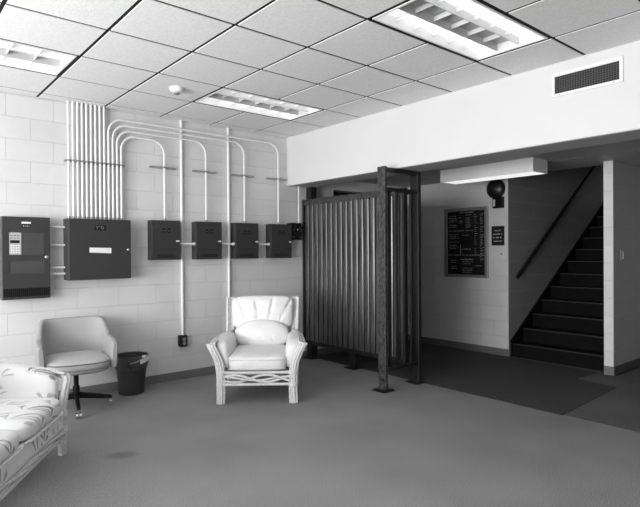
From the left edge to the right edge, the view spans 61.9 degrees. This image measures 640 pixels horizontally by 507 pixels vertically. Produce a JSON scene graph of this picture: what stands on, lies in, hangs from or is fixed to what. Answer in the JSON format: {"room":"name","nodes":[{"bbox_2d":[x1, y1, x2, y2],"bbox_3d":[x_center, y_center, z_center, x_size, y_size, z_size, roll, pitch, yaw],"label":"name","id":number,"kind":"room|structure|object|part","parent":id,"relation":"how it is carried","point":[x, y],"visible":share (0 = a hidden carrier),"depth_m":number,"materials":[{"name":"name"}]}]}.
{"room":"building lobby","nodes":[
{"label":"building lobby","id":0,"kind":"room"},
{"bbox_2d":[0,91,402,390],"bbox_3d":[-2.278,-0.084,5.568,9.800,3.020,0.200,-1,0,-40],"label":"wall","id":1,"kind":"structure","parent":0,"point":[142,311],"depth_m":5.82,"materials":[{"name":"white brick"}]},
{"bbox_2d":[0,216,50,299],"bbox_3d":[-2.737,0.041,4.958,0.400,0.758,0.142,-1,0,-40],"label":"electrical panel","id":2,"kind":"object","parent":1,"relation":"attached to","point":[24,241],"visible":1,"depth_m":4.90,"materials":[{"name":"grey metal"}]},
{"bbox_2d":[50,266,64,268],"bbox_3d":[-2.537,0.135,5.147,0.143,0.021,0.020,-1,0,-40],"label":"conduit","id":3,"kind":"object","parent":2,"relation":"attached to","point":[53,267],"visible":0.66,"depth_m":5.14,"materials":[{"name":"white metal"}]},
{"bbox_2d":[50,272,64,274],"bbox_3d":[-2.537,0.195,5.147,0.143,0.021,0.020,-1,0,-40],"label":"conduit","id":4,"kind":"object","parent":2,"relation":"attached to","point":[62,273],"visible":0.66,"depth_m":5.15,"materials":[{"name":"white metal"}]},
{"bbox_2d":[50,226,64,227],"bbox_3d":[-2.540,-0.256,5.145,0.143,0.021,0.020,-1,0,-40],"label":"conduit","id":5,"kind":"object","parent":2,"relation":"attached to","point":[50,226],"visible":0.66,"depth_m":5.14,"materials":[{"name":"white metal"}]},
{"bbox_2d":[50,244,64,245],"bbox_3d":[-2.539,-0.082,5.146,0.143,0.021,0.020,-1,0,-40],"label":"conduit","id":6,"kind":"object","parent":2,"relation":"attached to","point":[50,244],"visible":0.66,"depth_m":5.14,"materials":[{"name":"white metal"}]},
{"bbox_2d":[64,159,124,166],"bbox_3d":[-2.270,-0.915,5.399,0.583,0.018,0.070,-1,0,-40],"label":"channel","id":7,"kind":"object","parent":1,"relation":"attached to","point":[65,160],"visible":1,"depth_m":5.37,"materials":[{"name":"metal"}]},
{"bbox_2d":[67,101,70,217],"bbox_3d":[-2.459,-0.915,5.213,0.033,1.152,0.031,-1,0,-40],"label":"conduit","id":8,"kind":"object","parent":7,"relation":"attached to","point":[68,139],"visible":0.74,"depth_m":5.20,"materials":[{"name":"metal"}]},
{"bbox_2d":[71,101,74,217],"bbox_3d":[-2.426,-0.915,5.241,0.033,1.152,0.031,-1,0,-40],"label":"conduit","id":9,"kind":"object","parent":7,"relation":"attached to","point":[72,102],"visible":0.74,"depth_m":5.23,"materials":[{"name":"metal"}]},
{"bbox_2d":[76,102,79,218],"bbox_3d":[-2.393,-0.915,5.269,0.033,1.152,0.031,-1,0,-40],"label":"conduit","id":10,"kind":"object","parent":7,"relation":"attached to","point":[77,112],"visible":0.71,"depth_m":5.26,"materials":[{"name":"metal"}]},
{"bbox_2d":[81,103,83,218],"bbox_3d":[-2.361,-0.916,5.296,0.033,1.152,0.031,-1,0,-40],"label":"conduit","id":11,"kind":"object","parent":7,"relation":"attached to","point":[82,167],"visible":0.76,"depth_m":5.29,"materials":[{"name":"metal"}]},
{"bbox_2d":[85,104,88,218],"bbox_3d":[-2.328,-0.916,5.324,0.033,1.152,0.031,-1,0,-40],"label":"conduit","id":12,"kind":"object","parent":7,"relation":"attached to","point":[86,107],"visible":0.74,"depth_m":5.31,"materials":[{"name":"metal"}]},
{"bbox_2d":[90,104,92,218],"bbox_3d":[-2.295,-0.916,5.351,0.033,1.152,0.031,-1,0,-40],"label":"conduit","id":13,"kind":"object","parent":7,"relation":"attached to","point":[91,174],"visible":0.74,"depth_m":5.34,"materials":[{"name":"metal"}]},
{"bbox_2d":[94,105,97,218],"bbox_3d":[-2.262,-0.917,5.379,0.033,1.152,0.031,-1,0,-40],"label":"conduit","id":14,"kind":"object","parent":7,"relation":"attached to","point":[95,125],"visible":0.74,"depth_m":5.37,"materials":[{"name":"metal"}]},
{"bbox_2d":[98,106,101,218],"bbox_3d":[-2.230,-0.917,5.407,0.033,1.152,0.031,-1,0,-40],"label":"conduit","id":15,"kind":"object","parent":7,"relation":"attached to","point":[99,107],"visible":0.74,"depth_m":5.40,"materials":[{"name":"metal"}]},
{"bbox_2d":[103,107,105,218],"bbox_3d":[-2.197,-0.917,5.434,0.033,1.152,0.031,-1,0,-40],"label":"conduit","id":16,"kind":"object","parent":7,"relation":"attached to","point":[104,165],"visible":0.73,"depth_m":5.42,"materials":[{"name":"metal"}]},
{"bbox_2d":[63,218,130,280],"bbox_3d":[-2.225,-0.042,5.355,0.602,0.598,0.195,-1,0,-40],"label":"electrical panel","id":17,"kind":"object","parent":1,"relation":"attached to","point":[94,249],"visible":1,"depth_m":5.27,"materials":[{"name":"grey metal"}]},
{"bbox_2d":[149,165,176,169],"bbox_3d":[-1.720,-0.944,5.863,0.300,0.018,0.070,-1,0,-40],"label":"channel","id":18,"kind":"object","parent":1,"relation":"attached to","point":[150,166],"visible":1,"depth_m":5.84,"materials":[{"name":"metal"}]},
{"bbox_2d":[147,220,180,259],"bbox_3d":[-1.701,-0.145,5.837,0.330,0.430,0.134,-1,0,-40],"label":"electrical box","id":19,"kind":"object","parent":1,"relation":"attached to","point":[163,235],"visible":1,"depth_m":5.78,"materials":[{"name":"black metal"}]},
{"bbox_2d":[120,136,165,219],"bbox_3d":[-1.886,-0.791,5.697,0.503,0.894,0.031,-1,0,-40],"label":"conduit","id":20,"kind":"object","parent":19,"relation":"attached to","point":[131,137],"visible":0.94,"depth_m":5.63,"materials":[{"name":"metal"}]},
{"bbox_3d":[-1.673,-0.327,5.802,0.324,0.062,0.004,-1,0,-40],"label":"panel","id":21,"kind":"part","parent":19,"relation":"part of","materials":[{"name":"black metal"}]},
{"bbox_3d":[-1.670,-0.171,5.800,0.324,0.250,0.010,-1,0,-40],"label":"door","id":22,"kind":"part","parent":19,"relation":"part of","materials":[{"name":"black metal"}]},
{"bbox_3d":[-1.669,0.011,5.801,0.324,0.108,0.010,-1,0,-40],"label":"panel","id":23,"kind":"part","parent":19,"relation":"part of","materials":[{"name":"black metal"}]},
{"bbox_2d":[180,242,194,244],"bbox_3d":[-1.490,-0.108,5.991,0.186,0.033,0.031,-1,0,-40],"label":"conduit","id":24,"kind":"object","parent":19,"relation":"attached to","point":[193,243],"visible":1,"depth_m":5.99,"materials":[{"name":"white metal"}]},
{"bbox_2d":[180,120,183,334],"bbox_3d":[-1.559,-0.290,6.019,0.033,2.420,0.031,-1,0,-40],"label":"conduit","id":25,"kind":"object","parent":1,"relation":"attached to","point":[181,121],"visible":1,"depth_m":6.01,"materials":[{"name":"white metal"}]},
{"bbox_2d":[178,335,187,346],"bbox_3d":[-1.543,0.982,6.003,0.085,0.125,0.083,-1,0,-40],"label":"outlet box","id":26,"kind":"object","parent":1,"relation":"attached to","point":[182,339],"visible":1,"depth_m":5.97,"materials":[{"name":"black plastic"}]},
{"bbox_3d":[-1.520,0.982,5.976,0.069,0.105,0.004,-1,0,-40],"label":"plate","id":27,"kind":"part","parent":26,"relation":"part of","materials":[{"name":"metal"}]},
{"bbox_2d":[58,348,334,396],"bbox_3d":[-2.871,1.388,4.932,8.050,0.090,0.008,-1,0,-40],"label":"baseboard","id":28,"kind":"structure","parent":1,"relation":"attached to","point":[112,386],"depth_m":5.92,"materials":[{"name":"grey plastic"}]},
{"bbox_2d":[192,170,216,173],"bbox_3d":[-1.334,-0.948,6.189,0.300,0.018,0.070,-1,0,-40],"label":"channel","id":29,"kind":"object","parent":1,"relation":"attached to","point":[199,171],"visible":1,"depth_m":6.18,"materials":[{"name":"metal"}]},
{"bbox_2d":[192,221,221,258],"bbox_3d":[-1.304,-0.150,6.172,0.330,0.430,0.134,-1,0,-40],"label":"electrical box","id":30,"kind":"object","parent":1,"relation":"attached to","point":[207,236],"visible":1,"depth_m":6.12,"materials":[{"name":"black metal"}]},
{"bbox_2d":[116,131,207,221],"bbox_3d":[-1.709,-0.819,5.846,1.051,0.946,0.031,-1,0,-40],"label":"conduit","id":31,"kind":"object","parent":30,"relation":"attached to","point":[124,132],"visible":0.94,"depth_m":5.76,"materials":[{"name":"metal"}]},
{"bbox_3d":[-1.276,-0.331,6.137,0.324,0.062,0.004,-1,0,-40],"label":"panel","id":32,"kind":"part","parent":30,"relation":"part of","materials":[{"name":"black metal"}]},
{"bbox_3d":[-1.272,0.007,6.136,0.324,0.108,0.010,-1,0,-40],"label":"panel","id":33,"kind":"part","parent":30,"relation":"part of","materials":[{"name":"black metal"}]},
{"bbox_3d":[-1.273,-0.175,6.135,0.324,0.250,0.010,-1,0,-40],"label":"door","id":34,"kind":"part","parent":30,"relation":"part of","materials":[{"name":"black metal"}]},
{"bbox_2d":[227,128,230,296],"bbox_3d":[-1.095,-0.060,6.410,0.033,2.890,0.031,-1,0,-40],"label":"conduit","id":35,"kind":"object","parent":1,"relation":"attached to","point":[228,145],"visible":0.66,"depth_m":6.40,"materials":[{"name":"white metal"}]},
{"bbox_2d":[231,174,253,177],"bbox_3d":[-0.938,-0.952,6.523,0.300,0.018,0.070,-1,0,-40],"label":"channel","id":36,"kind":"object","parent":1,"relation":"attached to","point":[239,175],"visible":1,"depth_m":6.50,"materials":[{"name":"metal"}]},
{"bbox_2d":[231,223,258,258],"bbox_3d":[-0.911,-0.154,6.503,0.330,0.430,0.134,-1,0,-40],"label":"electrical box","id":37,"kind":"object","parent":1,"relation":"attached to","point":[245,236],"visible":1,"depth_m":6.44,"materials":[{"name":"black metal"}]},
{"bbox_2d":[112,125,245,222],"bbox_3d":[-1.528,-0.848,5.999,1.612,1.000,0.031,-1,0,-40],"label":"conduit","id":38,"kind":"object","parent":37,"relation":"attached to","point":[121,126],"visible":0.96,"depth_m":5.86,"materials":[{"name":"metal"}]},
{"bbox_3d":[-0.884,-0.335,6.468,0.324,0.062,0.004,-1,0,-40],"label":"panel","id":39,"kind":"part","parent":37,"relation":"part of","materials":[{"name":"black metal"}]},
{"bbox_3d":[-0.880,0.003,6.467,0.324,0.108,0.010,-1,0,-40],"label":"panel","id":40,"kind":"part","parent":37,"relation":"part of","materials":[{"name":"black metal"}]},
{"bbox_3d":[-0.881,-0.179,6.466,0.324,0.250,0.010,-1,0,-40],"label":"door","id":41,"kind":"part","parent":37,"relation":"part of","materials":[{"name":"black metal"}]},
{"bbox_2d":[266,177,286,180],"bbox_3d":[-0.549,-0.956,6.851,0.300,0.018,0.070,-1,0,-40],"label":"channel","id":42,"kind":"object","parent":1,"relation":"attached to","point":[267,177],"visible":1,"depth_m":6.83,"materials":[{"name":"metal"}]},
{"bbox_2d":[266,224,291,257],"bbox_3d":[-0.522,-0.158,6.832,0.330,0.430,0.134,-1,0,-40],"label":"electrical box","id":43,"kind":"object","parent":1,"relation":"attached to","point":[279,236],"visible":1,"depth_m":6.77,"materials":[{"name":"black metal"}]},
{"bbox_2d":[107,119,279,223],"bbox_3d":[-1.350,-0.877,6.149,2.164,1.054,0.031,-1,0,-40],"label":"conduit","id":44,"kind":"object","parent":43,"relation":"attached to","point":[117,120],"visible":0.94,"depth_m":5.86,"materials":[{"name":"metal"}]},
{"bbox_3d":[-0.494,-0.339,6.797,0.324,0.062,0.004,-1,0,-40],"label":"panel","id":45,"kind":"part","parent":43,"relation":"part of","materials":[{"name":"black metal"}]},
{"bbox_3d":[-0.490,-0.001,6.796,0.324,0.108,0.010,-1,0,-40],"label":"panel","id":46,"kind":"part","parent":43,"relation":"part of","materials":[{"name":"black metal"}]},
{"bbox_3d":[-0.491,-0.183,6.795,0.324,0.250,0.010,-1,0,-40],"label":"door","id":47,"kind":"part","parent":43,"relation":"part of","materials":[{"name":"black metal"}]},
{"bbox_2d":[287,223,302,239],"bbox_3d":[-0.312,-0.289,7.015,0.210,0.222,0.125,-1,0,-40],"label":"electrical box","id":48,"kind":"object","parent":1,"relation":"attached to","point":[296,228],"visible":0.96,"depth_m":6.96,"materials":[{"name":"black plastic"}]},
{"bbox_2d":[298,186,298,222],"bbox_3d":[-0.281,-0.643,7.025,0.022,0.483,0.017,-1,0,-40],"label":"conduit","id":49,"kind":"object","parent":48,"relation":"attached to","point":[298,186],"visible":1,"depth_m":7.02,"materials":[{"name":"white metal"}]},
{"bbox_2d":[389,150,639,183],"bbox_3d":[3.722,-1.050,4.858,0.030,0.004,8.625,-1,0,-40],"label":"trim","id":50,"kind":"structure","parent":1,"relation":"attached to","point":[634,150],"depth_m":5.88,"materials":[{"name":"grey plastic"}]},
{"bbox_2d":[0,350,639,506],"bbox_3d":[1.015,1.463,4.127,13.150,0.101,11.000,-1,0,-40],"label":"floor","id":51,"kind":"structure","parent":0,"point":[344,442],"depth_m":3.87,"materials":[{"name":"grey carpet"}]},
{"bbox_2d":[0,361,71,501],"bbox_3d":[-2.156,0.987,3.045,0.910,0.908,1.712,0,0,-7],"label":"sofa","id":52,"kind":"object","parent":51,"relation":"on","point":[33,420],"visible":1,"depth_m":3.47,"materials":[{"name":"fabric"}]},
{"bbox_2d":[0,429,19,462],"bbox_3d":[-2.034,1.061,2.726,0.740,0.161,0.661,0,0,-7],"label":"seat cushion","id":53,"kind":"object","parent":52,"relation":"on","point":[9,438],"depth_m":2.93,"materials":[{"name":"fabric"}]},
{"bbox_2d":[0,363,58,398],"bbox_3d":[-2.210,0.954,3.756,0.697,0.391,0.158,0,0,-7],"label":"cushion","id":54,"kind":"object","parent":52,"relation":"on","point":[17,380],"depth_m":3.72,"materials":[{"name":"fabric"}]},
{"bbox_2d":[0,397,60,441],"bbox_3d":[-2.121,1.058,3.385,0.740,0.161,0.661,0,0,-7],"label":"seat cushion","id":55,"kind":"object","parent":52,"relation":"on","point":[31,417],"depth_m":3.36,"materials":[{"name":"fabric"}]},
{"bbox_3d":[-2.203,0.819,3.817,0.723,0.208,0.102,0,0,-15],"label":"arm rail","id":56,"kind":"part","parent":52,"relation":"part of","materials":[{"name":"wicker"}]},
{"bbox_3d":[-1.843,1.155,3.858,0.074,0.555,0.183,0,0,-7],"label":"leg","id":57,"kind":"part","parent":52,"relation":"part of","materials":[{"name":"paint"}]},
{"bbox_2d":[35,316,117,418],"bbox_3d":[-2.240,1.024,4.896,0.673,0.812,0.726,-1,0,-31],"label":"swivel chair","id":58,"kind":"object","parent":51,"relation":"on","point":[76,346],"visible":0.87,"depth_m":4.96,"materials":[{"name":"grey"}]},
{"bbox_3d":[-2.367,1.317,4.809,0.309,0.092,0.032,-1,0,-28],"label":"leg","id":59,"kind":"part","parent":58,"relation":"part of","materials":[{"name":"black plastic"}]},
{"bbox_2d":[45,350,109,372],"bbox_3d":[-2.217,0.978,4.855,0.550,0.124,0.620,-1,0,-31],"label":"seat cushion","id":60,"kind":"object","parent":58,"relation":"on","point":[67,361],"depth_m":4.69,"materials":[{"name":"grey fabric"}]},
{"bbox_3d":[-2.158,1.316,4.746,0.032,0.092,0.309,-1,0,-28],"label":"leg","id":61,"kind":"part","parent":58,"relation":"part of","materials":[{"name":"black plastic"}]},
{"bbox_3d":[-2.220,1.025,4.860,0.540,0.079,0.598,-1,0,-31],"label":"seat","id":62,"kind":"part","parent":58,"relation":"part of","materials":[{"name":"grey fabric"}]},
{"bbox_3d":[-2.095,1.314,4.955,0.309,0.092,0.032,-1,0,-28],"label":"leg","id":63,"kind":"part","parent":58,"relation":"part of","materials":[{"name":"black plastic"}]},
{"bbox_2d":[115,352,148,395],"bbox_3d":[-1.928,1.225,5.455,0.341,0.399,0.348,-1,0,-40],"label":"waste bin","id":64,"kind":"object","parent":51,"relation":"on","point":[131,367],"visible":0.87,"depth_m":5.34,"materials":[{"name":"grey plastic"}]},
{"bbox_2d":[206,295,307,404],"bbox_3d":[-0.610,0.938,5.467,0.962,0.963,0.909,0,0,-2],"label":"armchair","id":65,"kind":"object","parent":51,"relation":"on","point":[262,322],"visible":1,"depth_m":5.29,"materials":[{"name":"fabric"}]},
{"bbox_3d":[-0.985,1.137,5.040,0.183,0.570,0.074,0,0,-2],"label":"leg","id":66,"kind":"part","parent":65,"relation":"part of","materials":[{"name":"paint"}]},
{"bbox_3d":[-1.006,0.855,5.399,0.102,0.079,0.720,0,0,5],"label":"arm rail","id":67,"kind":"part","parent":65,"relation":"part of","materials":[{"name":"paint"}]},
{"bbox_2d":[216,332,236,368],"bbox_3d":[-0.946,0.977,5.417,0.158,0.313,0.697,0,0,-2],"label":"armrest","id":68,"kind":"object","parent":65,"relation":"on","point":[226,342],"depth_m":5.15,"materials":[{"name":"white fabric"}]},
{"bbox_3d":[-0.972,0.949,5.811,0.098,0.942,0.196,0,0,-2],"label":"leg","id":69,"kind":"part","parent":65,"relation":"part of","materials":[{"name":"paint"}]},
{"bbox_2d":[228,344,286,370],"bbox_3d":[-0.607,1.036,5.388,0.566,0.174,0.740,0,0,-2],"label":"seat cushion","id":70,"kind":"object","parent":65,"relation":"on","point":[242,357],"depth_m":5.06,"materials":[{"name":"white fabric"}]},
{"bbox_2d":[235,319,288,344],"bbox_3d":[-0.618,0.849,5.670,0.570,0.295,0.218,0,0,-2],"label":"cushion","id":71,"kind":"object","parent":65,"relation":"on","point":[248,331],"depth_m":5.59,"materials":[{"name":"white fabric"}]},
{"bbox_2d":[232,295,292,327],"bbox_3d":[-0.623,0.640,5.787,0.663,0.369,0.196,0,0,-2],"label":"cushion","id":72,"kind":"object","parent":65,"relation":"on","point":[262,307],"depth_m":5.72,"materials":[{"name":"white fabric"}]},
{"bbox_2d":[285,331,300,367],"bbox_3d":[-0.272,0.973,5.439,0.158,0.313,0.697,0,0,-2],"label":"armrest","id":73,"kind":"object","parent":65,"relation":"on","point":[292,338],"depth_m":5.15,"materials":[{"name":"white fabric"}]},
{"bbox_3d":[-0.272,0.945,5.834,0.098,0.942,0.196,0,0,-2],"label":"leg","id":74,"kind":"part","parent":65,"relation":"part of","materials":[{"name":"paint"}]},
{"bbox_3d":[-0.212,0.850,5.425,0.102,0.079,0.720,0,0,-9],"label":"arm rail","id":75,"kind":"part","parent":65,"relation":"part of","materials":[{"name":"paint"}]},
{"bbox_3d":[-0.206,1.132,5.065,0.183,0.570,0.074,0,0,-2],"label":"leg","id":76,"kind":"part","parent":65,"relation":"part of","materials":[{"name":"wicker"}]},
{"bbox_2d":[302,166,426,392],"bbox_3d":[0.270,0.254,6.312,0.690,2.294,1.950,-1,0,-40],"label":"slatted screen","id":77,"kind":"object","parent":51,"relation":"on","point":[354,246],"visible":0.97,"depth_m":6.23,"materials":[{"name":"metal"}]},
{"bbox_3d":[-0.109,0.258,7.157,0.100,2.282,0.100,-1,0,-40],"label":"post","id":78,"kind":"part","parent":77,"relation":"part of","materials":[{"name":"metal"}]},
{"bbox_3d":[0.403,0.377,6.529,0.050,2.044,0.090,-1,0,-40],"label":"post","id":79,"kind":"part","parent":77,"relation":"part of","materials":[{"name":"metal"}]},
{"bbox_3d":[0.409,1.395,6.534,0.170,0.008,0.170,-1,0,-40],"label":"foot plate","id":80,"kind":"part","parent":77,"relation":"part of","materials":[{"name":"metal"}]},
{"bbox_3d":[0.362,-0.678,6.468,0.054,0.077,1.780,-1,0,-40],"label":"rail","id":81,"kind":"part","parent":77,"relation":"part of","materials":[{"name":"metal"}]},
{"bbox_3d":[0.373,1.176,6.477,0.054,0.050,1.780,-1,0,-40],"label":"rail","id":82,"kind":"part","parent":77,"relation":"part of","materials":[{"name":"metal"}]},
{"bbox_3d":[0.642,0.256,5.468,0.035,2.294,0.104,-1,0,-40],"label":"post","id":83,"kind":"part","parent":77,"relation":"part of","materials":[{"name":"metal"}]},
{"bbox_3d":[0.649,1.399,5.474,0.170,0.008,0.170,-1,0,-40],"label":"foot plate","id":84,"kind":"part","parent":77,"relation":"part of","materials":[{"name":"metal"}]},
{"bbox_3d":[1.043,0.258,5.800,0.050,2.282,0.110,-1,0,-40],"label":"post","id":85,"kind":"part","parent":77,"relation":"part of","materials":[{"name":"metal"}]},
{"bbox_3d":[1.050,1.395,5.805,0.170,0.008,0.170,-1,0,-40],"label":"foot plate","id":86,"kind":"part","parent":77,"relation":"part of","materials":[{"name":"metal"}]},
{"bbox_2d":[318,341,616,414],"bbox_3d":[1.742,1.393,6.559,1.960,0.005,3.420,-1,0,-40],"label":"mat","id":87,"kind":"object","parent":51,"relation":"on","point":[555,389],"visible":0.78,"depth_m":6.00,"materials":[{"name":"black carpet"}]},
{"bbox_2d":[510,202,603,370],"bbox_3d":[4.183,0.182,7.734,3.206,2.389,1.248,-1,0,-40],"label":"staircase","id":88,"kind":"structure","parent":51,"relation":"on","point":[565,325],"depth_m":7.31,"materials":[{"name":"grey"}]},
{"bbox_2d":[0,0,639,137],"bbox_3d":[-0.573,-1.487,1.536,7.233,0.005,9.086,-1,0,-40],"label":"ceiling","id":89,"kind":"structure","parent":0,"point":[303,22],"depth_m":3.98,"materials":[{"name":"tile"}]},
{"bbox_2d":[0,39,76,75],"bbox_3d":[-2.470,-1.533,3.868,1.175,0.098,0.566,-1,0,-40],"label":"ceiling light","id":90,"kind":"object","parent":89,"relation":"attached to","point":[12,54],"visible":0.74,"depth_m":4.16,"materials":[{"name":"white plastic"}]},
{"bbox_2d":[169,86,183,94],"bbox_3d":[-1.296,-1.465,4.821,0.130,0.062,0.130,-1,0,-40],"label":"smoke detector","id":91,"kind":"object","parent":89,"relation":"attached to","point":[176,90],"visible":1,"depth_m":4.78,"materials":[{"name":"white plastic"}]},
{"bbox_2d":[195,88,321,119],"bbox_3d":[-0.607,-1.552,5.440,1.175,0.098,0.566,-1,0,-40],"label":"ceiling light","id":92,"kind":"object","parent":89,"relation":"attached to","point":[224,97],"visible":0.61,"depth_m":5.50,"materials":[{"name":"white plastic"}]},
{"bbox_2d":[0,0,639,134],"bbox_3d":[-0.563,-1.496,1.536,7.284,0.014,9.113,-1,0,-40],"label":"grid","id":93,"kind":"object","parent":89,"relation":"attached to","point":[3,2],"visible":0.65,"depth_m":3.89,"materials":[{"name":"black"}]},
{"bbox_2d":[372,0,547,60],"bbox_3d":[0.966,-1.553,3.577,1.175,0.098,0.566,-1,0,-40],"label":"ceiling light","id":94,"kind":"object","parent":89,"relation":"attached to","point":[472,29],"visible":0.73,"depth_m":3.64,"materials":[{"name":"white plastic"}]},
{"bbox_2d":[333,192,351,195],"bbox_3d":[-0.004,0.096,8.845,1.800,2.600,1.875,-1,0,-40],"label":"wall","id":95,"kind":"structure","parent":0,"point":[334,193],"depth_m":9.60,"materials":[{"name":"black"}]},
{"bbox_2d":[406,178,508,348],"bbox_3d":[2.004,-0.911,7.887,0.150,4.600,1.779,-1,0,-40],"label":"wall","id":96,"kind":"structure","parent":0,"point":[458,309],"depth_m":7.76,"materials":[{"name":"white paint"}]},
{"bbox_2d":[408,334,508,356],"bbox_3d":[1.961,1.339,7.843,0.008,0.100,1.769,-1,0,-40],"label":"baseboard","id":97,"kind":"structure","parent":96,"relation":"attached to","point":[453,344],"depth_m":7.67,"materials":[{"name":"grey plastic"}]},
{"bbox_2d":[444,206,488,277],"bbox_3d":[2.091,-0.156,7.647,0.040,0.995,0.718,-1,0,-40],"label":"notice board","id":98,"kind":"object","parent":96,"relation":"attached to","point":[466,230],"visible":1,"depth_m":7.63,"materials":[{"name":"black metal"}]},
{"bbox_2d":[486,179,504,207],"bbox_3d":[2.375,-0.815,7.244,0.114,0.400,0.270,-1,0,-40],"label":"bell","id":99,"kind":"object","parent":96,"relation":"attached to","point":[495,189],"visible":0.95,"depth_m":7.20,"materials":[{"name":"black metal"}]},
{"bbox_2d":[491,226,504,244],"bbox_3d":[2.425,-0.242,7.270,0.013,0.262,0.192,-1,0,-40],"label":"wall sign","id":100,"kind":"object","parent":96,"relation":"attached to","point":[497,232],"visible":1,"depth_m":7.26,"materials":[{"name":"black plastic"}]},
{"bbox_2d":[499,250,503,257],"bbox_3d":[2.458,0.007,7.234,0.012,0.110,0.070,-1,0,-40],"label":"switch","id":101,"kind":"object","parent":96,"relation":"attached to","point":[501,252],"visible":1,"depth_m":7.23,"materials":[{"name":"white plastic"}]},
{"bbox_2d":[287,40,639,185],"bbox_3d":[2.488,-1.252,3.817,0.375,0.725,8.625,-1,0,-40],"label":"wall header","id":102,"kind":"structure","parent":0,"point":[516,111],"depth_m":4.80,"materials":[{"name":"white paint"}]},
{"bbox_2d":[290,129,639,187],"bbox_3d":[2.494,-0.887,3.821,0.360,0.004,8.625,-1,0,-40],"label":"trim","id":103,"kind":"structure","parent":102,"relation":"attached to","point":[632,134],"depth_m":4.81,"materials":[{"name":"paint"}]},
{"bbox_2d":[552,56,623,97],"bbox_3d":[2.025,-1.339,4.062,0.014,0.188,0.527,-1,0,-40],"label":"air vent","id":104,"kind":"object","parent":102,"relation":"in","point":[591,76],"visible":1,"depth_m":4.04,"materials":[{"name":"white metal"}]},
{"bbox_2d":[555,61,618,92],"bbox_3d":[2.025,-1.336,4.065,0.006,0.134,0.478,-1,0,-40],"label":"grille","id":105,"kind":"object","parent":104,"relation":"attached to","point":[591,76],"depth_m":4.05,"materials":[{"name":"grey metal"}]},
{"bbox_2d":[354,139,639,186],"bbox_3d":[4.711,-1.137,5.692,5.440,0.150,8.625,-1,0,-40],"label":"ceiling","id":106,"kind":"structure","parent":0,"point":[631,158],"depth_m":5.98,"materials":[{"name":"paint"}]},
{"bbox_2d":[440,157,546,184],"bbox_3d":[2.041,-0.973,6.377,0.320,0.152,1.235,-1,0,-40],"label":"box light","id":107,"kind":"object","parent":106,"relation":"attached to","point":[531,166],"visible":1,"depth_m":6.20,"materials":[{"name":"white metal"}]},
{"bbox_2d":[508,165,603,356],"bbox_3d":[3.840,-1.224,8.269,3.447,5.200,0.004,-1,0,-40],"label":"wall","id":108,"kind":"structure","parent":0,"point":[534,201],"depth_m":7.72,"materials":[{"name":"grey paint"}]},
{"bbox_2d":[516,166,595,277],"bbox_3d":[3.702,-0.683,8.111,2.780,2.022,0.094,-1,0,-40],"label":"handrail","id":109,"kind":"object","parent":108,"relation":"attached to","point":[581,184],"visible":0.8,"depth_m":7.83,"materials":[{"name":"black"}]},
{"bbox_2d":[603,161,639,366],"bbox_3d":[4.646,-1.224,7.234,3.550,5.200,0.105,-1,0,-40],"label":"wall","id":110,"kind":"structure","parent":0,"point":[626,177],"depth_m":6.20,"materials":[{"name":"white paint"}]},
{"bbox_2d":[604,366,613,375],"bbox_3d":[3.303,1.340,6.099,0.007,0.100,0.107,-1,0,-40],"label":"baseboard","id":111,"kind":"structure","parent":110,"relation":"attached to","point":[608,370],"depth_m":6.09,"materials":[{"name":"grey plastic"}]},
{"bbox_2d":[620,250,623,259],"bbox_3d":[3.515,0.018,6.197,0.085,0.120,0.022,-1,0,-40],"label":"light switch","id":112,"kind":"object","parent":110,"relation":"attached to","point":[621,251],"visible":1,"depth_m":6.18,"materials":[{"name":"metal"}]},
{"bbox_2d":[614,358,639,375],"bbox_3d":[4.660,1.326,7.171,3.450,0.100,0.008,-1,0,-40],"label":"baseboard","id":113,"kind":"structure","parent":110,"relation":"attached to","point":[634,363],"depth_m":6.28,"materials":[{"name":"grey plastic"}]}
]}

